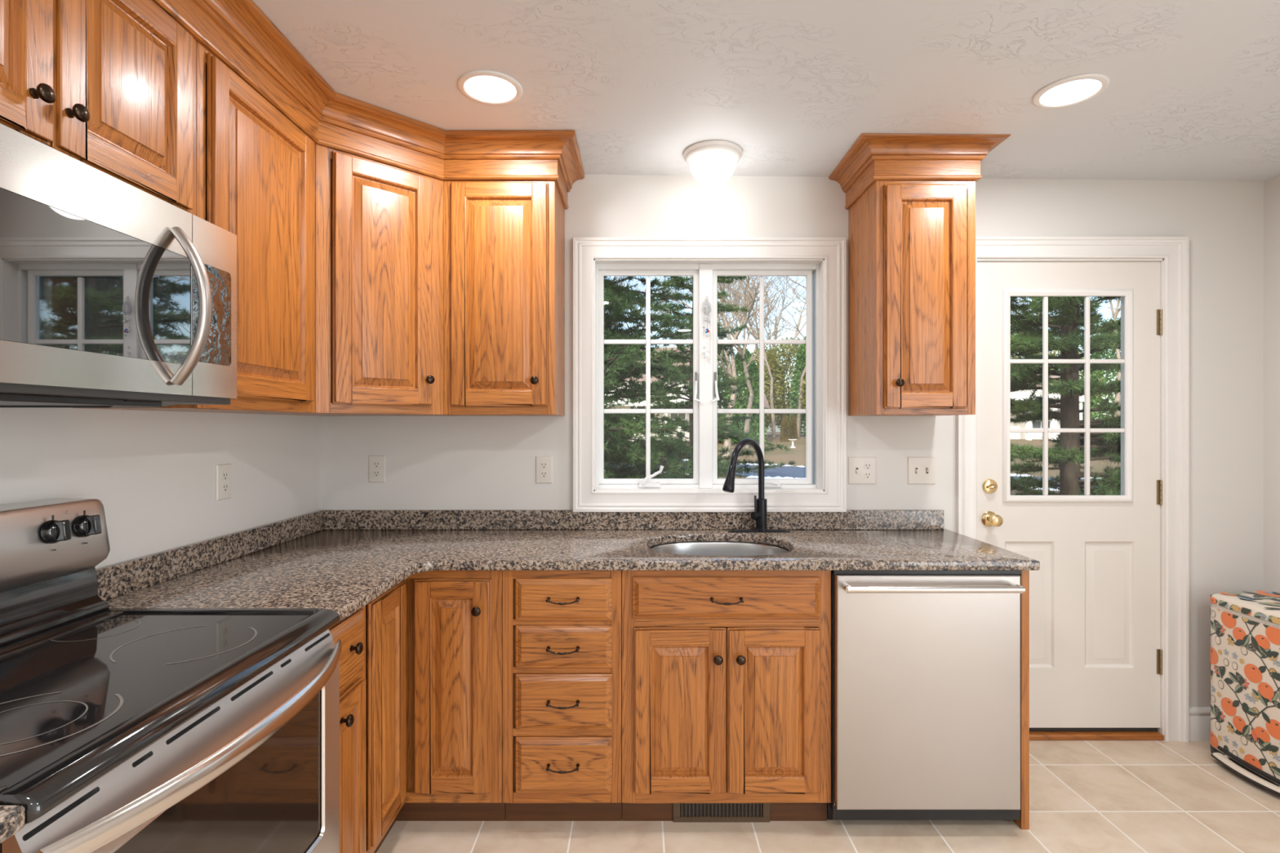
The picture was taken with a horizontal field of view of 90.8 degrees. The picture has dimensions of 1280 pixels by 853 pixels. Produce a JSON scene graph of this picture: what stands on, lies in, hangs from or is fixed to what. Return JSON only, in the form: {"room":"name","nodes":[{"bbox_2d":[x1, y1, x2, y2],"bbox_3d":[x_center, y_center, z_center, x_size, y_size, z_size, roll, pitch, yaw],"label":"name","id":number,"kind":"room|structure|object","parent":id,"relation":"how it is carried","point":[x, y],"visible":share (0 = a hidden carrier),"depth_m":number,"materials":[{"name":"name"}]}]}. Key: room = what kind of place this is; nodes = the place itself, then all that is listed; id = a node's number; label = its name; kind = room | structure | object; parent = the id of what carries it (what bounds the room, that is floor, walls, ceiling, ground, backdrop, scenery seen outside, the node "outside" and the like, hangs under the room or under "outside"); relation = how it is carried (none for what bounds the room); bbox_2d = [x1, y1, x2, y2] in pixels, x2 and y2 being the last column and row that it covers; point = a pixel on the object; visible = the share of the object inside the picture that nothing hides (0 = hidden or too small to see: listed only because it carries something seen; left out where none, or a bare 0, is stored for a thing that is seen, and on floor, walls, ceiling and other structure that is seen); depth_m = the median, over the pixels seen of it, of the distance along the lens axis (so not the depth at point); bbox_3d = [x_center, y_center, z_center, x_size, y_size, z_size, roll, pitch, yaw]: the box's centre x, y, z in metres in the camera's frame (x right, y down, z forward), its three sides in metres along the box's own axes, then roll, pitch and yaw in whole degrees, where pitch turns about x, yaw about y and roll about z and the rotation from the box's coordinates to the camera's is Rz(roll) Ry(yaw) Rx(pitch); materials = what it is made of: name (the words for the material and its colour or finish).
{"room":"kitchen","nodes":[
{"label":"kitchen","id":0,"kind":"room"},
{"bbox_2d":[0,407,320,568],"bbox_3d":[-1.461,0.160,0.045,0.150,2.600,5.390,0,0,0],"label":"wall","id":1,"kind":"structure","parent":0,"point":[153,473],"depth_m":1.82,"materials":[{"name":"paint"}]},
{"bbox_2d":[0,0,195,215],"bbox_3d":[-1.207,-0.753,1.156,0.354,0.564,0.762,0,0,0],"label":"upper cabinet","id":2,"kind":"object","parent":1,"relation":"attached to","point":[109,86],"visible":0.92,"depth_m":1.26,"materials":[{"name":"brown wood"}]},
{"bbox_2d":[0,123,236,407],"bbox_3d":[-1.144,-0.253,1.156,0.479,0.433,0.758,0,0,0],"label":"microwave","id":3,"kind":"object","parent":2,"relation":"attached to","point":[113,294],"visible":1,"depth_m":1.15,"materials":[{"name":"grey metal"}]},
{"bbox_2d":[72,40,315,413],"bbox_3d":[-1.207,-0.539,1.819,0.354,0.992,0.559,0,0,0],"label":"upper cabinet","id":4,"kind":"object","parent":1,"relation":"attached to","point":[255,168],"visible":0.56,"depth_m":1.77,"materials":[{"name":"brown wood"}]},
{"bbox_2d":[95,510,323,600],"bbox_3d":[-1.375,0.405,2.132,0.020,0.083,1.214,0,0,0],"label":"backsplash","id":5,"kind":"structure","parent":1,"relation":"attached to","point":[117,580],"depth_m":1.94,"materials":[{"name":"stone"}]},
{"bbox_2d":[216,463,231,500],"bbox_3d":[-1.382,0.185,2.099,0.007,0.118,0.072,0,0,0],"label":"wall outlet","id":6,"kind":"object","parent":1,"relation":"attached to","point":[223,471],"visible":1,"depth_m":2.09,"materials":[{"name":"white plastic"}]},
{"bbox_2d":[222,483,228,492],"bbox_3d":[-1.379,0.204,2.099,0.002,0.028,0.030,0,0,0],"label":"receptacle","id":7,"kind":"object","parent":6,"relation":"attached to","point":[224,486],"depth_m":2.10,"materials":[{"name":"white plastic"}]},
{"bbox_2d":[222,471,228,479],"bbox_3d":[-1.379,0.166,2.099,0.002,0.028,0.030,0,0,0],"label":"receptacle","id":8,"kind":"object","parent":6,"relation":"attached to","point":[224,474],"depth_m":2.10,"materials":[{"name":"white plastic"}]},
{"bbox_2d":[151,0,584,209],"bbox_3d":[-0.840,-1.016,1.844,0.656,0.152,2.134,0,0,26],"label":"crown molding","id":9,"kind":"structure","parent":1,"relation":"attached to","point":[237,33],"depth_m":2.15,"materials":[{"name":"brown wood"}]},
{"bbox_2d":[252,0,1279,181],"bbox_3d":[0.660,-1.201,0.120,4.393,0.279,5.540,0,0,0],"label":"ceiling","id":10,"kind":"structure","parent":0,"point":[1193,92],"depth_m":1.93,"materials":[{"name":"paint"}]},
{"bbox_2d":[457,70,523,105],"bbox_3d":[-0.483,-1.089,2.040,0.206,0.008,0.206,0,0,0],"label":"recessed light","id":11,"kind":"object","parent":10,"relation":"in","point":[484,86],"visible":1,"depth_m":2.03,"materials":[{"name":"white paint"}]},
{"bbox_2d":[683,140,742,186],"bbox_3d":[0.290,-1.023,2.515,0.236,0.128,0.236,0,0,0],"label":"dome ceiling light","id":12,"kind":"object","parent":10,"relation":"attached to","point":[712,163],"visible":1,"depth_m":2.45,"materials":[{"name":"white glass"}]},
{"bbox_2d":[1032,73,1110,108],"bbox_3d":[1.383,-1.072,2.030,0.206,0.008,0.206,0,0,0],"label":"recessed light","id":13,"kind":"object","parent":10,"relation":"in","point":[1074,90],"visible":1,"depth_m":2.02,"materials":[{"name":"white paint"}]},
{"bbox_2d":[320,174,1263,706],"bbox_3d":[0.660,0.160,2.815,4.393,2.600,0.150,0,0,0],"label":"wall","id":14,"kind":"structure","parent":0,"point":[433,463],"depth_m":2.74,"materials":[{"name":"paint"}]},
{"bbox_2d":[241,143,465,416],"bbox_3d":[-1.068,-0.539,2.419,0.632,0.992,0.638,0,0,0],"label":"upper cabinet","id":15,"kind":"object","parent":14,"relation":"attached to","point":[379,226],"visible":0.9,"depth_m":2.23,"materials":[{"name":"brown wood"}]},
{"bbox_2d":[368,455,385,482],"bbox_3d":[-1.141,0.186,2.736,0.072,0.118,0.007,0,0,0],"label":"wall outlet","id":16,"kind":"object","parent":14,"relation":"attached to","point":[376,463],"visible":1,"depth_m":2.73,"materials":[{"name":"white plastic"}]},
{"bbox_2d":[373,470,380,476],"bbox_3d":[-1.141,0.205,2.733,0.030,0.028,0.002,0,0,0],"label":"receptacle","id":17,"kind":"object","parent":16,"relation":"attached to","point":[375,473],"depth_m":2.73,"materials":[{"name":"white plastic"}]},
{"bbox_2d":[373,461,380,467],"bbox_3d":[-1.141,0.167,2.733,0.030,0.028,0.002,0,0,0],"label":"receptacle","id":18,"kind":"object","parent":16,"relation":"attached to","point":[375,464],"depth_m":2.73,"materials":[{"name":"white plastic"}]},
{"bbox_2d":[443,180,564,416],"bbox_3d":[-0.539,-0.539,2.551,0.426,0.992,0.373,0,0,0],"label":"upper cabinet","id":19,"kind":"object","parent":14,"relation":"attached to","point":[504,241],"visible":0.92,"depth_m":2.40,"materials":[{"name":"brown wood"}]},
{"bbox_2d":[535,456,552,483],"bbox_3d":[-0.416,0.189,2.736,0.072,0.118,0.007,0,0,0],"label":"wall outlet","id":20,"kind":"object","parent":14,"relation":"attached to","point":[544,464],"visible":1,"depth_m":2.73,"materials":[{"name":"white plastic"}]},
{"bbox_2d":[540,471,547,477],"bbox_3d":[-0.416,0.208,2.733,0.030,0.028,0.002,0,0,0],"label":"receptacle","id":21,"kind":"object","parent":20,"relation":"attached to","point":[543,473],"depth_m":2.73,"materials":[{"name":"white plastic"}]},
{"bbox_2d":[540,462,547,468],"bbox_3d":[-0.416,0.170,2.733,0.030,0.028,0.002,0,0,0],"label":"receptacle","id":22,"kind":"object","parent":20,"relation":"attached to","point":[543,464],"depth_m":2.73,"materials":[{"name":"white plastic"}]},
{"bbox_2d":[323,510,943,529],"bbox_3d":[-0.027,0.405,2.729,2.674,0.083,0.020,0,0,0],"label":"backsplash","id":23,"kind":"structure","parent":14,"relation":"attached to","point":[332,519],"depth_m":2.72,"materials":[{"name":"stone"}]},
{"bbox_2d":[573,237,846,511],"bbox_3d":[0.300,-0.222,2.800,1.175,1.181,0.171,0,0,0],"label":"window","id":24,"kind":"structure","parent":14,"relation":"in","point":[822,260],"depth_m":2.73,"materials":[{"name":"white paint"}]},
{"bbox_2d":[604,277,693,476],"bbox_3d":[0.038,-0.218,2.832,0.400,0.897,0.018,0,0,0],"label":"grille","id":25,"kind":"object","parent":24,"relation":"attached to","point":[647,341],"depth_m":2.82,"materials":[{"name":"white plastic"}]},
{"bbox_2d":[702,295,711,358],"bbox_3d":[0.293,-0.422,2.774,0.036,0.304,0.025,0,0,25],"label":"suncatcher","id":26,"kind":"object","parent":24,"relation":"hanging from","point":[706,305],"visible":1,"depth_m":2.77,"materials":[{"name":"glass"}]},
{"bbox_2d":[717,277,805,457],"bbox_3d":[0.544,-0.218,2.832,0.396,0.897,0.018,0,0,0],"label":"grille","id":27,"kind":"object","parent":24,"relation":"attached to","point":[761,341],"depth_m":2.82,"materials":[{"name":"white plastic"}]},
{"bbox_2d":[848,457,875,484],"bbox_3d":[0.963,0.193,2.731,0.120,0.118,0.018,0,0,0],"label":"outlet","id":28,"kind":"object","parent":14,"relation":"attached to","point":[861,470],"visible":1,"depth_m":2.73,"materials":[{"name":"white plastic"}]},
{"bbox_2d":[864,471,871,478],"bbox_3d":[0.986,0.212,2.733,0.030,0.028,0.002,0,0,0],"label":"receptacle","id":29,"kind":"object","parent":28,"relation":"attached to","point":[867,474],"depth_m":2.73,"materials":[{"name":"white plastic"}]},
{"bbox_2d":[864,462,871,469],"bbox_3d":[0.986,0.173,2.733,0.030,0.028,0.002,0,0,0],"label":"receptacle","id":30,"kind":"object","parent":28,"relation":"attached to","point":[867,465],"depth_m":2.73,"materials":[{"name":"white plastic"}]},
{"bbox_2d":[848,180,975,416],"bbox_3d":[1.094,-0.539,2.551,0.380,0.992,0.373,0,0,0],"label":"upper cabinet","id":31,"kind":"object","parent":14,"relation":"attached to","point":[912,243],"visible":0.87,"depth_m":2.40,"materials":[{"name":"brown wood"}]},
{"bbox_2d":[828,133,1010,209],"bbox_3d":[1.094,-1.011,2.534,0.552,0.141,0.410,0,0,0],"label":"crown molding","id":32,"kind":"structure","parent":14,"relation":"attached to","point":[873,157],"depth_m":2.40,"materials":[{"name":"brown wood"}]},
{"bbox_2d":[907,457,935,484],"bbox_3d":[1.221,0.193,2.731,0.120,0.118,0.018,0,0,0],"label":"light switch","id":33,"kind":"object","parent":14,"relation":"attached to","point":[921,470],"visible":1,"depth_m":2.73,"materials":[{"name":"white plastic"}]},
{"bbox_2d":[977,258,1164,740],"bbox_3d":[1.865,0.317,2.787,0.824,2.087,0.207,0,0,0],"label":"door","id":34,"kind":"structure","parent":14,"relation":"in","point":[1096,591],"depth_m":2.75,"materials":[{"name":"white paint"}]},
{"bbox_2d":[1010,296,1124,495],"bbox_3d":[1.863,-0.132,2.760,0.503,0.868,0.016,0,0,0],"label":"grille","id":35,"kind":"object","parent":34,"relation":"attached to","point":[1045,361],"depth_m":2.75,"materials":[{"name":"white paint"}]},
{"bbox_2d":[955,236,1188,742],"bbox_3d":[1.865,0.273,2.727,0.990,2.175,0.026,0,0,0],"label":"trim","id":36,"kind":"structure","parent":14,"relation":"attached to","point":[1174,251],"depth_m":2.73,"materials":[{"name":"white paint"}]},
{"bbox_2d":[1188,706,1210,741],"bbox_3d":[2.534,1.290,2.733,0.346,0.140,0.014,0,0,0],"label":"baseboard","id":37,"kind":"structure","parent":14,"relation":"attached to","point":[1199,717],"depth_m":2.73,"materials":[{"name":"white paint"}]},
{"bbox_2d":[376,739,1279,852],"bbox_3d":[0.660,1.420,0.125,4.393,0.120,5.550,0,0,0],"label":"floor","id":38,"kind":"structure","parent":0,"point":[1164,796],"depth_m":2.15,"materials":[{"name":"beige tile"}]},
{"bbox_2d":[0,497,342,852],"bbox_3d":[-1.016,0.765,1.135,0.737,1.190,0.772,0,0,0],"label":"electric range","id":39,"kind":"object","parent":38,"relation":"on","point":[122,730],"visible":0.99,"depth_m":1.17,"materials":[{"name":"silver metal"}]},
{"bbox_2d":[0,608,340,824],"bbox_3d":[-1.001,0.457,1.135,0.568,0.037,0.772,0,0,0],"label":"cooktop","id":40,"kind":"object","parent":39,"relation":"in","point":[83,693],"depth_m":1.11,"materials":[{"name":"black glass"}]},
{"bbox_2d":[328,607,366,852],"bbox_3d":[-1.063,0.920,1.665,0.641,0.881,0.276,0,0,0],"label":"base cabinet","id":41,"kind":"object","parent":38,"relation":"on","point":[353,687],"visible":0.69,"depth_m":1.70,"materials":[{"name":"brown wood"}]},
{"bbox_2d":[362,570,505,852],"bbox_3d":[-0.924,0.920,2.272,0.919,0.881,0.933,0,0,0],"label":"base cabinet","id":42,"kind":"object","parent":38,"relation":"on","point":[433,671],"visible":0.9,"depth_m":2.11,"materials":[{"name":"brown wood"}]},
{"bbox_2d":[105,528,1039,622],"bbox_3d":[-0.026,0.462,2.131,2.717,0.032,1.216,0,0,0],"label":"countertop","id":43,"kind":"structure","parent":42,"relation":"on","point":[342,571],"depth_m":2.12,"materials":[{"name":"stone"}]},
{"bbox_2d":[648,542,790,555],"bbox_3d":[0.300,0.575,2.392,0.571,0.190,0.456,0,0,0],"label":"sink","id":44,"kind":"object","parent":43,"relation":"in","point":[700,548],"visible":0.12,"depth_m":2.59,"materials":[{"name":"metal"}]},
{"bbox_2d":[722,438,790,533],"bbox_3d":[0.444,0.248,2.617,0.358,0.395,0.159,0,0,-35],"label":"kitchen faucet","id":45,"kind":"object","parent":43,"relation":"on","point":[760,513],"visible":1,"depth_m":2.64,"materials":[{"name":"black metal"}]},
{"bbox_2d":[502,570,622,821],"bbox_3d":[-0.263,0.920,2.408,0.400,0.881,0.660,0,0,0],"label":"base cabinet","id":46,"kind":"object","parent":38,"relation":"on","point":[562,629],"visible":0.94,"depth_m":2.11,"materials":[{"name":"brown wood"}]},
{"bbox_2d":[622,570,831,821],"bbox_3d":[0.291,0.920,2.408,0.705,0.881,0.661,0,0,0],"label":"base cabinet","id":47,"kind":"object","parent":38,"relation":"on","point":[726,674],"visible":0.98,"depth_m":2.11,"materials":[{"name":"brown wood"}]},
{"bbox_2d":[672,803,769,822],"bbox_3d":[0.280,1.314,2.170,0.334,0.092,0.008,0,0,0],"label":"floor vent","id":48,"kind":"object","parent":47,"relation":"attached to","point":[682,812],"visible":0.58,"depth_m":2.17,"materials":[{"name":"brown metal"}]},
{"bbox_2d":[826,570,1025,819],"bbox_3d":[0.964,0.921,2.361,0.630,0.878,0.658,0,0,0],"label":"dishwasher","id":49,"kind":"object","parent":38,"relation":"on","point":[926,664],"visible":0.88,"depth_m":2.09,"materials":[{"name":"silver metal"}]},
{"bbox_2d":[1012,570,1029,829],"bbox_3d":[1.298,0.920,2.433,0.027,0.880,0.611,0,0,0],"label":"end panel","id":50,"kind":"object","parent":38,"relation":"on","point":[1024,823],"visible":0.24,"depth_m":2.13,"materials":[{"name":"brown wood"}]},
{"bbox_2d":[1209,590,1279,795],"bbox_3d":[2.483,1.023,2.431,0.369,0.674,0.467,0,0,0],"label":"laundry hamper","id":51,"kind":"object","parent":38,"relation":"on","point":[1245,646],"visible":1,"depth_m":2.45,"materials":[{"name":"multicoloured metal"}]},
{"bbox_3d":[-1.064,0.920,0.061,0.641,0.881,1.362,0,0,0],"label":"base cabinet","id":52,"kind":"object","parent":38,"relation":"on","visible":0},
{"bbox_2d":[0,805,24,843],"bbox_3d":[-1.056,0.462,0.064,0.657,0.032,1.367,0,0,0],"label":"countertop","id":53,"kind":"structure","parent":52,"relation":"on","point":[11,817],"depth_m":0.73,"materials":[{"name":"stone"}]},
{"bbox_2d":[1263,174,1279,593],"bbox_3d":[2.782,0.160,0.045,0.150,2.600,5.390,0,0,0],"label":"wall","id":54,"kind":"structure","parent":0,"point":[1271,186],"depth_m":2.70,"materials":[{"name":"paint"}]},
{"label":"outside","id":55,"kind":"structure","parent":0,"visible":0},
{"bbox_2d":[604,431,1120,495],"bbox_3d":[10.000,1.425,51.400,110.000,1.140,97.000,0,0,0],"label":"ground","id":56,"kind":"structure","parent":55,"point":[798,454],"depth_m":35.62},
{"bbox_2d":[605,275,688,347],"bbox_3d":[0.206,-7.796,57.626,12.679,17.432,12.802,0,0,-40],"label":"bare tree","id":57,"kind":"object","parent":56,"relation":"on","point":[607,276],"visible":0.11,"depth_m":54.84,"materials":[{"name":"grey plant"}]},
{"bbox_2d":[606,347,689,441],"bbox_3d":[-1.800,-2.340,53.050,15.200,8.800,10.700,0,0,0],"label":"house","id":58,"kind":"structure","parent":56,"relation":"on","point":[642,404],"depth_m":50.00,"materials":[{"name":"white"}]},
{"bbox_2d":[604,275,692,332],"bbox_3d":[-0.271,-7.190,57.051,12.549,16.449,9.397,0,0,11],"label":"bare tree","id":59,"kind":"object","parent":56,"relation":"on","point":[613,276],"visible":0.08,"depth_m":57.89,"materials":[{"name":"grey plant"}]},
{"bbox_2d":[604,275,738,478],"bbox_3d":[-0.990,-3.040,8.515,5.353,10.004,5.351,0,0,28],"label":"pine tree","id":60,"kind":"object","parent":56,"relation":"on","point":[619,363],"visible":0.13,"depth_m":8.12,"materials":[{"name":"green plant"}]},
{"bbox_2d":[613,275,796,478],"bbox_3d":[1.589,-2.540,15.366,4.504,9.002,4.287,0,0,0],"label":"pine tree","id":61,"kind":"object","parent":56,"relation":"on","point":[678,282],"visible":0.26,"depth_m":15.37,"materials":[{"name":"green plant"}]},
{"bbox_2d":[644,275,799,456],"bbox_3d":[5.446,-4.605,36.402,9.367,12.784,6.077,0,0,-22],"label":"bare tree","id":62,"kind":"object","parent":56,"relation":"on","point":[731,370],"visible":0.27,"depth_m":36.90,"materials":[{"name":"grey plant"}]},
{"bbox_2d":[717,346,739,443],"bbox_3d":[5.840,-2.423,46.002,3.125,7.388,3.073,0,0,0],"label":"evergreen tree","id":63,"kind":"object","parent":56,"relation":"on","point":[725,374],"visible":0.09,"depth_m":45.32,"materials":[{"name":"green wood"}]},
{"bbox_2d":[686,275,800,448],"bbox_3d":[5.947,-4.958,42.749,7.368,12.953,7.906,0,0,-37],"label":"bare tree","id":64,"kind":"object","parent":56,"relation":"on","point":[747,424],"visible":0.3,"depth_m":41.59,"materials":[{"name":"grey plant"}]},
{"bbox_2d":[720,347,768,443],"bbox_3d":[7.215,-2.103,44.020,3.324,6.818,3.373,0,0,0],"label":"evergreen tree","id":65,"kind":"object","parent":56,"relation":"on","point":[752,369],"visible":0.4,"depth_m":43.18,"materials":[{"name":"green plant"}]},
{"bbox_2d":[685,275,804,436],"bbox_3d":[8.374,-7.158,50.962,8.398,16.116,10.103,0,0,24],"label":"bare tree","id":66,"kind":"object","parent":56,"relation":"on","point":[771,403],"visible":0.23,"depth_m":49.87,"materials":[{"name":"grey plant"}]},
{"bbox_2d":[737,393,769,433],"bbox_3d":[8.600,-0.340,51.500,3.200,4.600,3.800,0,0,0],"label":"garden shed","id":67,"kind":"object","parent":56,"relation":"on","point":[766,402],"visible":0.05,"depth_m":50.15,"materials":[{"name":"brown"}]},
{"bbox_2d":[717,275,805,416],"bbox_3d":[13.374,-9.194,63.225,18.436,20.254,12.768,0,0,-19],"label":"bare tree","id":68,"kind":"object","parent":56,"relation":"on","point":[796,335],"visible":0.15,"depth_m":63.38,"materials":[{"name":"grey plant"}]},
{"bbox_2d":[719,275,805,373],"bbox_3d":[11.500,-10.289,66.501,10.818,22.397,11.898,0,0,33],"label":"bare tree","id":69,"kind":"object","parent":56,"relation":"on","point":[784,296],"visible":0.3,"depth_m":65.71,"materials":[{"name":"grey plant"}]},
{"bbox_2d":[743,346,786,431],"bbox_3d":[10.941,-3.135,55.980,4.061,8.084,4.035,0,0,3],"label":"evergreen tree","id":70,"kind":"object","parent":56,"relation":"on","point":[776,370],"visible":0.45,"depth_m":55.04,"materials":[{"name":"green plant"}]},
{"bbox_2d":[754,275,805,436],"bbox_3d":[14.753,-7.467,47.547,14.326,16.821,10.961,0,0,0],"label":"bare tree","id":71,"kind":"object","parent":56,"relation":"on","point":[798,415],"visible":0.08,"depth_m":49.67,"materials":[{"name":"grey plant"}]},
{"bbox_2d":[764,335,805,430],"bbox_3d":[13.708,-3.673,58.013,5.584,9.199,5.653,0,0,-19],"label":"evergreen tree","id":72,"kind":"object","parent":56,"relation":"on","point":[785,355],"visible":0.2,"depth_m":56.87,"materials":[{"name":"plant"}]},
{"bbox_2d":[779,414,790,441],"bbox_3d":[10.349,0.155,44.999,0.781,2.000,0.778,0,0,0],"label":"arborvitae","id":73,"kind":"object","parent":56,"relation":"on","point":[784,428],"visible":0.99,"depth_m":44.82,"materials":[{"name":"green plant"}]},
{"bbox_2d":[788,439,797,448],"bbox_3d":[9.683,1.105,40.000,0.580,0.540,0.580,0,0,0],"label":"birdbath","id":74,"kind":"object","parent":56,"relation":"on","point":[792,440],"visible":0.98,"depth_m":39.88,"materials":[{"name":"stone"}]},
{"bbox_2d":[788,413,798,439],"bbox_3d":[11.143,0.074,45.999,0.792,2.007,0.776,0,0,0],"label":"arborvitae","id":75,"kind":"object","parent":56,"relation":"on","point":[793,432],"visible":0.89,"depth_m":45.81,"materials":[{"name":"green plant"}]},
{"bbox_2d":[787,336,805,435],"bbox_3d":[14.557,-3.528,53.982,4.020,8.878,4.049,0,0,0],"label":"evergreen tree","id":76,"kind":"object","parent":56,"relation":"on","point":[799,366],"visible":0.28,"depth_m":53.63,"materials":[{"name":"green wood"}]},
{"bbox_2d":[799,374,805,414],"bbox_3d":[15.642,-2.525,50.034,5.993,6.836,6.042,0,0,0],"label":"evergreen tree","id":77,"kind":"object","parent":56,"relation":"on","point":[803,390],"visible":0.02,"depth_m":50.26,"materials":[{"name":"green plant"}]},
{"bbox_2d":[604,470,1059,490],"bbox_3d":[6.931,1.915,22.744,43.005,0.090,1.230,0,0,31],"label":"snow bank","id":78,"kind":"object","parent":56,"relation":"on","point":[752,476],"visible":0.05,"depth_m":23.61,"materials":[{"name":"white snow"}]},
{"bbox_2d":[630,457,1102,479],"bbox_3d":[7.263,1.892,31.494,47.504,0.135,2.149,0,0,37],"label":"snow bank","id":79,"kind":"object","parent":56,"relation":"on","point":[1011,474],"visible":0.05,"depth_m":30.30,"materials":[{"name":"white snow"}]},
{"bbox_2d":[1010,333,1052,369],"bbox_3d":[33.017,-3.691,55.989,6.437,9.206,6.306,0,0,0],"label":"evergreen tree","id":80,"kind":"object","parent":56,"relation":"on","point":[1020,333],"visible":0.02,"depth_m":54.30,"materials":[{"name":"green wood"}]},
{"bbox_2d":[1012,297,1079,354],"bbox_3d":[36.244,-8.499,63.144,13.109,18.866,13.390,0,0,30],"label":"bare tree","id":81,"kind":"object","parent":56,"relation":"on","point":[1024,302],"visible":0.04,"depth_m":60.52,"materials":[{"name":"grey plant"}]},
{"bbox_2d":[1010,365,1084,439],"bbox_3d":[24.650,-1.340,45.050,8.100,6.800,10.700,0,0,0],"label":"house","id":82,"kind":"structure","parent":56,"relation":"on","point":[1028,436],"depth_m":42.00,"materials":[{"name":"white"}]},
{"bbox_2d":[1010,296,1120,495],"bbox_3d":[7.141,-3.494,10.141,5.802,11.097,5.423,0,0,-8],"label":"pine tree","id":83,"kind":"object","parent":56,"relation":"on","point":[1068,454],"visible":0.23,"depth_m":10.06,"materials":[{"name":"green plant"}]},
{"bbox_2d":[1048,348,1108,417],"bbox_3d":[38.891,-3.206,57.921,6.840,8.225,6.650,0,0,0],"label":"evergreen tree","id":84,"kind":"object","parent":56,"relation":"on","point":[1082,357],"visible":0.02,"depth_m":56.72,"materials":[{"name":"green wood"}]},
{"bbox_2d":[1080,329,1120,420],"bbox_3d":[33.826,-3.297,44.039,6.431,8.415,6.415,0,0,0],"label":"evergreen tree","id":85,"kind":"object","parent":56,"relation":"on","point":[1095,355],"visible":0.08,"depth_m":43.65,"materials":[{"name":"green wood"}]},
{"bbox_2d":[1101,297,1120,417],"bbox_3d":[33.126,-7.931,41.791,9.958,17.750,10.712,0,0,35],"label":"bare tree","id":86,"kind":"object","parent":56,"relation":"on","point":[1117,397],"visible":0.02,"depth_m":40.65,"materials":[{"name":"grey plant"}]},
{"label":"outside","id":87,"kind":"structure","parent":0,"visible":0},
{"bbox_2d":[608,460,1097,488],"bbox_3d":[0.000,1.950,30.000,80.000,0.001,56.000,0,0,0],"label":"road","id":88,"kind":"structure","parent":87,"point":[787,471],"depth_m":26.24,"materials":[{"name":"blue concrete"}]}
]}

